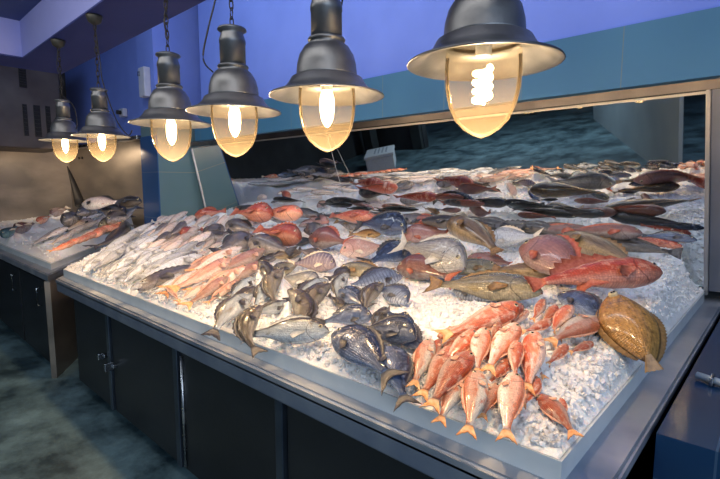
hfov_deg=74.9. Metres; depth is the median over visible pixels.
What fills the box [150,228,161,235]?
fish
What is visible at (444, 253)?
gilthead bream
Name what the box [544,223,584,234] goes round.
fish
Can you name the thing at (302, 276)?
fish
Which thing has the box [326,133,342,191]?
wire
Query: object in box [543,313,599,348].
red mullet
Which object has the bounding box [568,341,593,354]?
red mullet
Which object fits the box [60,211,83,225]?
fish
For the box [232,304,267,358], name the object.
fish
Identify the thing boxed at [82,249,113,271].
fish
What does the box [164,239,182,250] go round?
fish
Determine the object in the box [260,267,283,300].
fish
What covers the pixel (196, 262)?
gurnard
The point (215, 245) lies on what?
fish
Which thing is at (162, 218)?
fish
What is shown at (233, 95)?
pendant lamp
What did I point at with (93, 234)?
fish
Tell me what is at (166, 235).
fish
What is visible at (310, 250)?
fish
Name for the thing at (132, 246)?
fish
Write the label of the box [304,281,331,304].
fish
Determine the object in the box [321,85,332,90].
bulb socket
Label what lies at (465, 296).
sea bream
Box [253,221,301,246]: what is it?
scorpionfish
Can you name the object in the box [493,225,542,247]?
fish
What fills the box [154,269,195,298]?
gurnard
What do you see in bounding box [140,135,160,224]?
trim
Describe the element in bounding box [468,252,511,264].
fish
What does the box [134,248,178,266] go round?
fish
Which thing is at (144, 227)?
fish
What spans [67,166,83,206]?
bill
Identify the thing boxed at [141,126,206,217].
wall panel
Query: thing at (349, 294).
dark bream
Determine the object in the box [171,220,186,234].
fish
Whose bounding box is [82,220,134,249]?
fish
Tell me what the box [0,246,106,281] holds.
countertop
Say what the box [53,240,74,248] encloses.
fish
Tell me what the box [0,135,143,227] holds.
backsplash
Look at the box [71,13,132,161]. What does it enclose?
pendant lamp
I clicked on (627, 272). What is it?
scorpionfish
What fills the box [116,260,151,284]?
fish
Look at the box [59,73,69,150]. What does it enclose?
wall
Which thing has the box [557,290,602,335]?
sea bream
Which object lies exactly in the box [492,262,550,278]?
grouper
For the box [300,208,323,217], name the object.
fish
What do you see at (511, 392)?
red mullet
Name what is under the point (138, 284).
fish
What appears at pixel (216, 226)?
fish
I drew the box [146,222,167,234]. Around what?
fish
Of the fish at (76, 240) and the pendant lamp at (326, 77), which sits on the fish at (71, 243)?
the fish at (76, 240)
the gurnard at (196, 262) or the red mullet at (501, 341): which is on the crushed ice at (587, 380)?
the red mullet at (501, 341)
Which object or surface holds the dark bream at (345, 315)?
on the crushed ice at (587, 380)
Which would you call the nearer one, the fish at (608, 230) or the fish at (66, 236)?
the fish at (608, 230)
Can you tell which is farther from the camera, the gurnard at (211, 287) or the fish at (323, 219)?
the fish at (323, 219)
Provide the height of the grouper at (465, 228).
0.208 m
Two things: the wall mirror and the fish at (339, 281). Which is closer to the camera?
the fish at (339, 281)
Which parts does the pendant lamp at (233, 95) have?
chain, lamp shade, glass globe, bulb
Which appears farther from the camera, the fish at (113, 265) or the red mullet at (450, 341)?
the fish at (113, 265)
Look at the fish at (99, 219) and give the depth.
5.27 m
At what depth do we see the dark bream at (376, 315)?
1.85 m
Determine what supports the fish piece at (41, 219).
on the crushed ice at (20, 242)
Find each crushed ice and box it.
[0,210,133,262]
[65,213,703,458]
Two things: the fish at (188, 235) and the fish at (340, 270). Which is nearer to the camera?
the fish at (340, 270)
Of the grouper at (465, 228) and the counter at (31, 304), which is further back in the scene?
the counter at (31, 304)
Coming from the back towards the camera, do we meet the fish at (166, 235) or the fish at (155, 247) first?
the fish at (166, 235)
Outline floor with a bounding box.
[0,319,197,478]
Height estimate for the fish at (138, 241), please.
0.124 m
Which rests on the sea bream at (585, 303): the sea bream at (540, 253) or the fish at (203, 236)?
the sea bream at (540, 253)
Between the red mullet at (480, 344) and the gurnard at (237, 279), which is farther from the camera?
the gurnard at (237, 279)
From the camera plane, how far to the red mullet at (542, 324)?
1.57 m
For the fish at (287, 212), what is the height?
0.152 m
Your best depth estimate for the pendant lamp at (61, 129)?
3.48 m
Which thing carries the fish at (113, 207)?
on the fish at (116, 216)
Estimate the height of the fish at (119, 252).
0.121 m
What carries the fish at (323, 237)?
on the crushed ice at (587, 380)
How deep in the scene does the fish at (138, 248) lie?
3.58 m
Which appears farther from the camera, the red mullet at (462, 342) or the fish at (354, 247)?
the fish at (354, 247)
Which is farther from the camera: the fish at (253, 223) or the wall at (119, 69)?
the wall at (119, 69)
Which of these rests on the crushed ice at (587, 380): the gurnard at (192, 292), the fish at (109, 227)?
the gurnard at (192, 292)
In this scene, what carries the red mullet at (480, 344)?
on the crushed ice at (587, 380)
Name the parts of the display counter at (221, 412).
door, door post, door, door post, door rod, door, door post, door, panel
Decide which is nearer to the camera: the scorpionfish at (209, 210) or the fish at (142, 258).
the fish at (142, 258)
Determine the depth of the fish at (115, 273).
2.90 m
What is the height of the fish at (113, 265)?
0.097 m
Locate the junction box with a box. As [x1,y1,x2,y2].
[137,66,150,97]
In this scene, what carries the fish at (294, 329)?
on the fish at (245, 323)
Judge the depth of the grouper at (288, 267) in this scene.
2.87 m
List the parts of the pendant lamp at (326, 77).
lamp shade, glass globe, bulb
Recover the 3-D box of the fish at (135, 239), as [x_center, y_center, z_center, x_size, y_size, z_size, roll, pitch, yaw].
[-1.980,0.039,4.021,0.059,0.088,0.364,2,7,15]
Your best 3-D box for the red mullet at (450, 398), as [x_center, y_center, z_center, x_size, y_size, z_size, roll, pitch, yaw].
[0.245,0.427,1.270,0.061,0.070,0.208,4,8,29]
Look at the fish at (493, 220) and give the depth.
3.31 m
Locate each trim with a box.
[0,0,100,56]
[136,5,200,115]
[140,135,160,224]
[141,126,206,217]
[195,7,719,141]
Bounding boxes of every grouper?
[274,258,301,274]
[341,260,395,276]
[422,270,542,300]
[447,215,504,255]
[458,257,496,275]
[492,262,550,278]
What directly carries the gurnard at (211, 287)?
on the crushed ice at (587, 380)
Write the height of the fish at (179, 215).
0.164 m
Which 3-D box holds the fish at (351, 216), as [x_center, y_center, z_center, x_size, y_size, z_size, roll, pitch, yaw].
[-0.093,-0.201,4.067,0.527,0.116,0.145,6,9,40]
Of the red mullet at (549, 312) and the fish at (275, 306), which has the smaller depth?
the red mullet at (549, 312)
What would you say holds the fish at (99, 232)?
on the fish at (93, 234)
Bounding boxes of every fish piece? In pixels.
[0,223,21,237]
[13,220,39,233]
[36,214,52,223]
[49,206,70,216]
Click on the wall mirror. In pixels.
(643, 164)
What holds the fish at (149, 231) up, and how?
on the crushed ice at (587, 380)
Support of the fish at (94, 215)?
on the fish
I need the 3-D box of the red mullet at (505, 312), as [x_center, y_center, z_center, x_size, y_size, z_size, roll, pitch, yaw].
[0.409,0.274,1.586,0.340,0.109,0.092,-3,7,-25]
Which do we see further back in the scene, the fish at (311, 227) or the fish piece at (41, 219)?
the fish piece at (41, 219)
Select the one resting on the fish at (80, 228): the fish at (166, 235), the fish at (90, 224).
the fish at (90, 224)
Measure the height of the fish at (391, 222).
0.208 m
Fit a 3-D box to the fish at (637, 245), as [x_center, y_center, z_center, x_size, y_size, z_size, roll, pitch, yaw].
[1.567,0.029,2.778,0.556,0.125,0.132,6,9,44]
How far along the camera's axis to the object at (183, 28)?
6.38 m
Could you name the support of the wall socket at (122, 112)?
attached to the wall at (119, 69)
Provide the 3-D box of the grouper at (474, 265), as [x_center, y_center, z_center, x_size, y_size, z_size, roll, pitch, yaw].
[0.569,0.153,2.610,0.391,0.097,0.107,1,7,8]
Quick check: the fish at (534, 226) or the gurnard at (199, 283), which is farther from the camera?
the fish at (534, 226)
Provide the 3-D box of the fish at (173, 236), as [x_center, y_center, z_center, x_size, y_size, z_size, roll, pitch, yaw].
[-1.680,-0.006,4.130,0.047,0.058,0.289,2,7,15]
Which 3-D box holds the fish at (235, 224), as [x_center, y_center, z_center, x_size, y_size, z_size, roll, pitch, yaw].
[-1.108,-0.113,4.410,0.490,0.160,0.197,5,8,37]
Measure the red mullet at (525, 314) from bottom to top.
0.053 m
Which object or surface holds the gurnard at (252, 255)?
on the gurnard at (204, 273)
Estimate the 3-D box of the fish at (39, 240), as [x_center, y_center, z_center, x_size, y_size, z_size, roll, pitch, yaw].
[-3.194,-0.012,4.752,0.062,0.114,0.444,0,7,-2]
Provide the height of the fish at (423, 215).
0.095 m
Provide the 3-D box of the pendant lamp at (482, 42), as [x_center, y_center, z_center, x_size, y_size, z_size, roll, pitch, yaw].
[0.320,-0.733,1.191,0.394,0.938,0.394,5,9,39]
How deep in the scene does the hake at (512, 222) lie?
3.31 m
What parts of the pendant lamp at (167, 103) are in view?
chain, lamp shade, glass globe, bulb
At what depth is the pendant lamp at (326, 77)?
1.55 m
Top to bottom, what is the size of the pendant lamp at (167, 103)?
0.942 m
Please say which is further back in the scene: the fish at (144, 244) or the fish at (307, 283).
the fish at (144, 244)
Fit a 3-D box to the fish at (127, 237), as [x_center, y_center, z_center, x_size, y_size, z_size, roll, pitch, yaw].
[-1.984,0.005,3.935,0.083,0.154,0.517,1,7,7]
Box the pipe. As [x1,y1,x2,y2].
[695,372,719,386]
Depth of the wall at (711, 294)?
3.29 m
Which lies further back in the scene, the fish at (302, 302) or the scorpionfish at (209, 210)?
the scorpionfish at (209, 210)
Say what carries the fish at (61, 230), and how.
on the crushed ice at (20, 242)
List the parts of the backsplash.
panel, panel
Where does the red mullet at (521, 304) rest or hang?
on the crushed ice at (587, 380)
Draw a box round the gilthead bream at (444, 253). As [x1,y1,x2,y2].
[387,231,466,273]
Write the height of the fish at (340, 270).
0.058 m
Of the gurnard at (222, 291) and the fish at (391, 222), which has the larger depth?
the fish at (391, 222)
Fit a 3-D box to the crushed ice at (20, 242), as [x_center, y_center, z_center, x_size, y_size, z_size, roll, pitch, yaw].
[-3.719,-0.258,6.050,4.710,0.398,1.659,6,9,42]
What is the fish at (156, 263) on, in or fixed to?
on the crushed ice at (587, 380)
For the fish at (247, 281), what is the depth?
2.43 m
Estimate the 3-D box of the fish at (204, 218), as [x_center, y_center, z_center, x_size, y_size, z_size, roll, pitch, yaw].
[-1.700,-0.197,5.021,0.081,0.122,0.344,1,7,11]
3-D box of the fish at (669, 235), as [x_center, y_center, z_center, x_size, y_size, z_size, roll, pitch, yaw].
[1.833,-0.021,2.803,0.066,0.064,0.296,-6,9,-41]
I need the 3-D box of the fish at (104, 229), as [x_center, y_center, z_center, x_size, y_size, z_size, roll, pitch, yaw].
[-2.476,-0.066,4.418,0.080,0.089,0.289,0,7,4]
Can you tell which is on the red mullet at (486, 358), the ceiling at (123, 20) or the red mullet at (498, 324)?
the red mullet at (498, 324)
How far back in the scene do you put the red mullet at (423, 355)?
1.46 m
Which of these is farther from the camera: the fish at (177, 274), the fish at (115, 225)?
the fish at (115, 225)
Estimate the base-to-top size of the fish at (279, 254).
0.078 m
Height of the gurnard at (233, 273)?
0.103 m
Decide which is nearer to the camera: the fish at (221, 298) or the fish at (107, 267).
the fish at (221, 298)
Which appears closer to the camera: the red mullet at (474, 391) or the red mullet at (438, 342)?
the red mullet at (474, 391)
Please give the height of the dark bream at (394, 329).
0.111 m
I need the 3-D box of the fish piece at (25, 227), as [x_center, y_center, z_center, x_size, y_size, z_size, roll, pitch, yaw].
[-3.764,-0.139,5.303,0.166,0.128,0.394,-1,7,-9]
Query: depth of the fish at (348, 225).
4.36 m
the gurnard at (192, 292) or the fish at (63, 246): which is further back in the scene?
the fish at (63, 246)
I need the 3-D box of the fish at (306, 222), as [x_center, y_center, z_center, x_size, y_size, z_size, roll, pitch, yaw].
[-0.448,-0.163,4.619,0.308,0.092,0.078,0,7,0]
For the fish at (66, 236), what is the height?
0.085 m
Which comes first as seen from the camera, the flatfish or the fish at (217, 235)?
the flatfish
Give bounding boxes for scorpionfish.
[180,226,202,234]
[195,206,225,218]
[230,201,273,222]
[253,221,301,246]
[524,253,662,291]
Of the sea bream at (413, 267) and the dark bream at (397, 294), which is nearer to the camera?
the dark bream at (397, 294)
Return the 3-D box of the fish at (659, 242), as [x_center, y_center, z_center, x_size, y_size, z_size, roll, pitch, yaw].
[1.772,0.011,2.837,0.288,0.080,0.071,5,8,38]
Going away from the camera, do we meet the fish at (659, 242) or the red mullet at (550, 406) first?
the red mullet at (550, 406)
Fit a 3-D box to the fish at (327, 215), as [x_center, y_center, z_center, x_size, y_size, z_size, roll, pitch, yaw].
[-0.254,-0.237,4.656,0.085,0.066,0.382,-6,9,-43]
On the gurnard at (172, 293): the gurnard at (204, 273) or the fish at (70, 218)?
the gurnard at (204, 273)
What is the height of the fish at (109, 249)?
0.116 m
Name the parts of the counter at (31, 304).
door, door, panel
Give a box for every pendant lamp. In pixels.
[38,38,90,162]
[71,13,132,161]
[128,0,211,161]
[185,0,280,156]
[269,0,383,151]
[407,0,565,137]
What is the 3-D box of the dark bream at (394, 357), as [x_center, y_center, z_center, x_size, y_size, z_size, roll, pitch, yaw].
[0.116,0.405,1.423,0.113,0.108,0.275,-1,7,-8]
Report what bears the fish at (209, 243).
on the crushed ice at (587, 380)
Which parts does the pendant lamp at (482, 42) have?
bulb, glass globe, lamp shade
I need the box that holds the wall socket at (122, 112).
[116,108,126,116]
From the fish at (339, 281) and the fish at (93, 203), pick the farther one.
the fish at (93, 203)
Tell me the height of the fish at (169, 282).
0.067 m
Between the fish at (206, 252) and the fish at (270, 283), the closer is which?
the fish at (270, 283)
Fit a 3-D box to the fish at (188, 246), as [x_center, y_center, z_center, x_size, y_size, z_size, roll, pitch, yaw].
[-1.298,0.089,3.418,0.068,0.128,0.422,1,7,10]
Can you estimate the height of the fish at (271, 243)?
0.156 m
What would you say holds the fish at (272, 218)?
on the crushed ice at (587, 380)
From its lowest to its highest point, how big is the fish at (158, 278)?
0.112 m
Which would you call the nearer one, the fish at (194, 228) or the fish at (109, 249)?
the fish at (109, 249)
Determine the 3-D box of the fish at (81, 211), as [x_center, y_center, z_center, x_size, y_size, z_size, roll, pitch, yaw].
[-2.988,-0.343,5.246,0.162,0.150,0.528,0,7,0]
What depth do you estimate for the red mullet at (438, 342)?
1.54 m
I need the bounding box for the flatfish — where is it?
[595,290,666,372]
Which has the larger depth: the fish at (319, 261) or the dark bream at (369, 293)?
the fish at (319, 261)
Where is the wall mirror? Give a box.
[190,78,719,294]
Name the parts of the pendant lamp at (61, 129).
chain, lamp shade, glass globe, bulb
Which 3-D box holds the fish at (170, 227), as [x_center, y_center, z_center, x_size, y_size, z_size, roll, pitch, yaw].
[-1.727,-0.057,4.128,0.084,0.180,0.509,1,7,12]
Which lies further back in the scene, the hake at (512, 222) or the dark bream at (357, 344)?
the hake at (512, 222)
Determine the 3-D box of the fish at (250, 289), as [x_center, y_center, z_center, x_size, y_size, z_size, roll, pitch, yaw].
[-0.534,0.288,2.129,0.103,0.120,0.246,-1,7,-8]
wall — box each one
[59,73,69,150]
[65,36,140,145]
[198,0,719,100]
[211,88,719,350]
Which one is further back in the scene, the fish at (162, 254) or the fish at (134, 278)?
the fish at (162, 254)
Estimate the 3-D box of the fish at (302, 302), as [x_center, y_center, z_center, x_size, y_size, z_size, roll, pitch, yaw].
[-0.256,0.300,1.915,0.161,0.158,0.293,1,7,8]
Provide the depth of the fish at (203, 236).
3.81 m
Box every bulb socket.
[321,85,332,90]
[475,43,491,58]
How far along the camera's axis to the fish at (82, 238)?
4.11 m
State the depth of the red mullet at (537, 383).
1.29 m
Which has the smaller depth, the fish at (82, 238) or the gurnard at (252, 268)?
the gurnard at (252, 268)
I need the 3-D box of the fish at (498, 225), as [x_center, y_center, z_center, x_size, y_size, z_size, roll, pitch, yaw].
[0.837,-0.110,3.360,0.391,0.100,0.102,5,8,38]
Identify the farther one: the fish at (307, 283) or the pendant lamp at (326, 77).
the fish at (307, 283)
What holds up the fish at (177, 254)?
on the fish
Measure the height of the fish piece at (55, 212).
0.146 m
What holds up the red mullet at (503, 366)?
on the red mullet at (491, 401)
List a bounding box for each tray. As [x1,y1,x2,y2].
[0,244,108,269]
[63,269,704,478]
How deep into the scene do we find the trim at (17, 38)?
3.59 m
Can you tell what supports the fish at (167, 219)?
on the crushed ice at (587, 380)
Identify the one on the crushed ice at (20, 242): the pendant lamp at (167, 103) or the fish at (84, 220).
the fish at (84, 220)
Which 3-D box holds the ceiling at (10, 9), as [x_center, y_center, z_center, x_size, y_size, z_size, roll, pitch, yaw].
[-7.017,-1.526,0.916,14.200,0.100,10.100,6,9,42]
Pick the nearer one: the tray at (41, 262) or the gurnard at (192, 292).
the gurnard at (192, 292)
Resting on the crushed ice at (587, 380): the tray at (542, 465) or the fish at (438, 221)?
the fish at (438, 221)
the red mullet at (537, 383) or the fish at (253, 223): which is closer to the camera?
the red mullet at (537, 383)
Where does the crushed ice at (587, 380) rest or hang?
on the tray at (542, 465)
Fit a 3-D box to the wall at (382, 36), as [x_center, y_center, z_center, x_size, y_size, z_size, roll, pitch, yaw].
[1.827,-2.134,2.794,10.400,1.725,0.320,6,9,42]
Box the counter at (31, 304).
[0,246,106,377]
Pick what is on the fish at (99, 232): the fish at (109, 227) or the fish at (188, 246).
the fish at (109, 227)
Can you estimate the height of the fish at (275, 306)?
0.066 m
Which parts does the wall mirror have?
rail, rail, rail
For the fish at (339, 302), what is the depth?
2.07 m
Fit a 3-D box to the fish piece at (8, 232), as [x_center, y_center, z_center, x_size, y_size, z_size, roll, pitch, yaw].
[-3.676,-0.090,4.941,0.134,0.138,0.303,-2,7,-15]
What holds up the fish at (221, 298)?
on the crushed ice at (587, 380)
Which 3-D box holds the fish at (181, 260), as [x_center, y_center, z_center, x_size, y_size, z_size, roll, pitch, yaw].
[-1.210,0.168,3.019,0.133,0.112,0.546,4,8,32]
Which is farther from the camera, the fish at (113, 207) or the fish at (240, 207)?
the fish at (240, 207)
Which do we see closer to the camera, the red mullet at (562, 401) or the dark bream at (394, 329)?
the red mullet at (562, 401)
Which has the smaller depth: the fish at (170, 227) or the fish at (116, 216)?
the fish at (170, 227)
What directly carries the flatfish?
on the crushed ice at (587, 380)
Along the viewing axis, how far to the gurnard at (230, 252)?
3.13 m
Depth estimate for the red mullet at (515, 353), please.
1.35 m
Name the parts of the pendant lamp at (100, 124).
chain, lamp shade, glass globe, bulb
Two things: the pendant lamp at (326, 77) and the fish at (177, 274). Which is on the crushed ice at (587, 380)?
the fish at (177, 274)
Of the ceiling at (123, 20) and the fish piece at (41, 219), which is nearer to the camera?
the ceiling at (123, 20)
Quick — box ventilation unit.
[0,65,62,152]
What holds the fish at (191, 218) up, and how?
on the crushed ice at (587, 380)
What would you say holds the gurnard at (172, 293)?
on the gurnard at (192, 292)
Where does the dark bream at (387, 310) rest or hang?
on the crushed ice at (587, 380)
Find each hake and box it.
[506,219,547,234]
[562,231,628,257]
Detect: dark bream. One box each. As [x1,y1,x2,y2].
[313,303,371,324]
[331,324,410,395]
[338,286,376,308]
[353,314,416,344]
[358,281,383,307]
[371,306,387,323]
[374,281,410,304]
[378,305,399,314]
[379,344,420,412]
[398,312,442,348]
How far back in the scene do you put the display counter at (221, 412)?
1.91 m
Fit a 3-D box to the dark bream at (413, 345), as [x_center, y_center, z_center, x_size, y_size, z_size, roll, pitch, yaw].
[0.186,0.325,1.614,0.102,0.096,0.261,-4,7,-28]
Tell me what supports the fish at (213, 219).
on the crushed ice at (587, 380)
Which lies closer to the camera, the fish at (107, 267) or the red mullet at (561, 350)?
the red mullet at (561, 350)
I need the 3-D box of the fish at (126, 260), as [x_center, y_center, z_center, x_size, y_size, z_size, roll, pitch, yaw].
[-1.596,0.131,3.286,0.093,0.098,0.387,0,7,3]
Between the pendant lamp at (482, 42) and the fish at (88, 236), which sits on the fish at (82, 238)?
the fish at (88, 236)
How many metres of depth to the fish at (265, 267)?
2.59 m
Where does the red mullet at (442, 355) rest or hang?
on the crushed ice at (587, 380)
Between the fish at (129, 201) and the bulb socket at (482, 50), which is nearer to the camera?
the bulb socket at (482, 50)
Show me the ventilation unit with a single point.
(27, 97)
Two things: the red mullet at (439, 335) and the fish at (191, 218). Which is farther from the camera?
the fish at (191, 218)
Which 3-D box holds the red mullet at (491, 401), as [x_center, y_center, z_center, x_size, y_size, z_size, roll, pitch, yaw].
[0.349,0.432,1.262,0.045,0.048,0.156,3,7,25]
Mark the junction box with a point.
(143, 73)
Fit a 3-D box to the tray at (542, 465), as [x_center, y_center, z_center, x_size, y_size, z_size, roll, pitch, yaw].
[-0.863,0.216,3.873,5.755,0.058,2.340,6,9,42]
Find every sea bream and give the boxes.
[348,229,380,237]
[396,253,461,289]
[453,289,500,301]
[519,234,610,290]
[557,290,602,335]
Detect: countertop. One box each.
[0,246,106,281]
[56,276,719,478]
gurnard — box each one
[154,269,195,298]
[157,256,231,291]
[165,287,179,299]
[173,282,208,302]
[177,275,228,309]
[182,274,212,289]
[185,245,241,270]
[185,255,206,272]
[196,246,264,269]
[202,260,265,282]
[203,283,232,304]
[209,265,245,282]
[220,278,240,287]
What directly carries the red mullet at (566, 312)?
on the crushed ice at (587, 380)
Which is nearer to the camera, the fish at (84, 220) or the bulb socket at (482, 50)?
the bulb socket at (482, 50)
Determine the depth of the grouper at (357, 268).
2.73 m
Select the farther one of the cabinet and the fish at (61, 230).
the fish at (61, 230)
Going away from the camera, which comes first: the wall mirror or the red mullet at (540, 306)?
the red mullet at (540, 306)
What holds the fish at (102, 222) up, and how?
on the fish
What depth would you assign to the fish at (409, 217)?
3.78 m
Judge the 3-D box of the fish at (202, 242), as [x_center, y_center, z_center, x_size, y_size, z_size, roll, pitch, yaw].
[-1.264,0.046,3.669,0.038,0.057,0.203,1,7,10]
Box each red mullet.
[405,339,435,389]
[410,344,451,400]
[419,351,474,413]
[430,380,464,427]
[431,300,519,344]
[434,338,441,353]
[437,325,461,339]
[442,337,456,346]
[449,328,475,355]
[456,370,488,439]
[470,327,490,369]
[476,382,498,421]
[480,322,521,377]
[484,346,490,360]
[488,356,510,385]
[491,321,501,342]
[495,372,525,445]
[506,303,523,324]
[507,340,523,372]
[511,309,529,322]
[521,331,545,396]
[522,318,551,334]
[524,376,541,408]
[530,299,545,322]
[536,393,583,439]
[540,368,548,380]
[543,304,558,318]
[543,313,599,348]
[546,343,568,367]
[552,304,574,333]
[558,398,567,410]
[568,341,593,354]
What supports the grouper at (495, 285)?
on the crushed ice at (587, 380)
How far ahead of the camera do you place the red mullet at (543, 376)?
1.35 m
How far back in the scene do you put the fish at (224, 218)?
4.69 m
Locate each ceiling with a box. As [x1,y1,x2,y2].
[0,0,40,20]
[0,0,204,73]
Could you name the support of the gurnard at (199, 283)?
on the crushed ice at (587, 380)
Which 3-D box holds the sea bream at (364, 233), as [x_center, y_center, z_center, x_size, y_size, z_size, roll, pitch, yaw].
[0.037,-0.052,3.984,0.298,0.078,0.077,3,7,21]
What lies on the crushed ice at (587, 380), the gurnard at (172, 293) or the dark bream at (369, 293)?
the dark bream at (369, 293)
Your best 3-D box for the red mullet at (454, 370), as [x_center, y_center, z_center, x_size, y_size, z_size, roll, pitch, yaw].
[0.253,0.389,1.315,0.079,0.092,0.278,4,8,33]
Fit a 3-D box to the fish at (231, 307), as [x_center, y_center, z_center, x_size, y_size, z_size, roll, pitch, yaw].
[-0.566,0.317,2.015,0.116,0.123,0.380,1,7,13]
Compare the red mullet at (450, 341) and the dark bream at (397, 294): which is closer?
the red mullet at (450, 341)
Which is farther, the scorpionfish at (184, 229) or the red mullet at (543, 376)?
the scorpionfish at (184, 229)
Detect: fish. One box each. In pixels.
[29,232,50,246]
[42,227,67,239]
[47,243,68,252]
[48,233,73,245]
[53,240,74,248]
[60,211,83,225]
[65,218,92,231]
[68,225,85,233]
[69,238,79,244]
[76,205,98,215]
[77,220,97,233]
[77,236,85,243]
[82,195,125,209]
[82,220,134,249]
[82,234,90,241]
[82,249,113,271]
[87,213,102,218]
[87,232,96,238]
[88,217,104,229]
[92,227,107,233]
[92,247,126,271]
[93,261,114,275]
[94,229,102,237]
[97,204,127,215]
[98,215,134,227]
[98,241,129,254]
[98,256,139,276]
[102,225,112,232]
[105,206,144,223]
[105,229,142,248]
[106,263,137,280]
[109,223,119,231]
[110,247,141,262]
[112,195,141,206]
[116,248,149,268]
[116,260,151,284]
[123,271,141,284]
[125,243,137,252]
[126,219,157,242]
[127,237,141,245]
[130,279,147,289]
[132,253,203,278]
[133,248,163,267]
[134,235,150,244]
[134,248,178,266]
[136,245,162,255]
[137,234,157,248]
[138,259,195,291]
[140,228,155,237]
[141,252,171,274]
[141,273,181,294]
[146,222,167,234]
[147,231,171,243]
[147,239,165,247]
[147,278,175,293]
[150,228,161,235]
[155,216,167,223]
[157,214,175,223]
[157,221,178,235]
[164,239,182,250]
[165,234,177,241]
[166,248,196,259]
[168,211,187,224]
[170,231,199,241]
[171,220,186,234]
[175,240,197,252]
[183,215,195,223]
[186,225,198,232]
[187,231,210,242]
[191,215,210,225]
[196,241,206,246]
[197,239,214,250]
[198,250,209,255]
[200,216,218,227]
[201,292,252,340]
[202,223,224,232]
[204,228,233,243]
[208,231,252,251]
[208,241,221,249]
[213,292,230,301]
[216,214,228,224]
[219,276,255,300]
[225,218,255,233]
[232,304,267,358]
[233,205,250,209]
[240,314,329,343]
[247,219,260,225]
[248,234,297,256]
[257,256,276,262]
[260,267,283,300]
[262,300,289,314]
[263,249,300,260]
[270,217,286,222]
[273,205,302,220]
[281,287,318,342]
[296,237,308,245]
[299,218,328,227]
[299,247,319,254]
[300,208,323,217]
[304,222,320,235]
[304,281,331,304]
[309,214,328,223]
[324,212,340,218]
[324,266,350,280]
[325,293,344,307]
[329,210,373,223]
[330,273,348,296]
[333,219,356,229]
[403,213,421,224]
[410,215,451,228]
[414,213,432,223]
[468,252,511,264]
[471,216,504,227]
[483,217,526,229]
[493,225,542,247]
[519,220,550,232]
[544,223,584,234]
[566,223,642,239]
[604,237,682,259]
[638,236,681,248]
[642,230,696,242]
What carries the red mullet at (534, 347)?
on the crushed ice at (587, 380)
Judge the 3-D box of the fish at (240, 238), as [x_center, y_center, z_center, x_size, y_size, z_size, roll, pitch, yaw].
[-0.925,0.020,3.481,0.185,0.146,0.449,2,7,13]
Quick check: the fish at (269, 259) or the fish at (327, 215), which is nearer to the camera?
the fish at (269, 259)
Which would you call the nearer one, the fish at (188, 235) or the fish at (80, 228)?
the fish at (188, 235)
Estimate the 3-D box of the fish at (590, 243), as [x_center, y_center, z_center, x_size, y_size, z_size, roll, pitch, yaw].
[1.329,0.041,2.621,0.195,0.142,0.708,-1,7,-13]
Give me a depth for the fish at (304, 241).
3.76 m
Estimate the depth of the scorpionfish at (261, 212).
4.32 m
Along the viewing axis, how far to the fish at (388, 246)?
2.94 m
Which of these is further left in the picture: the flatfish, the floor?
the floor

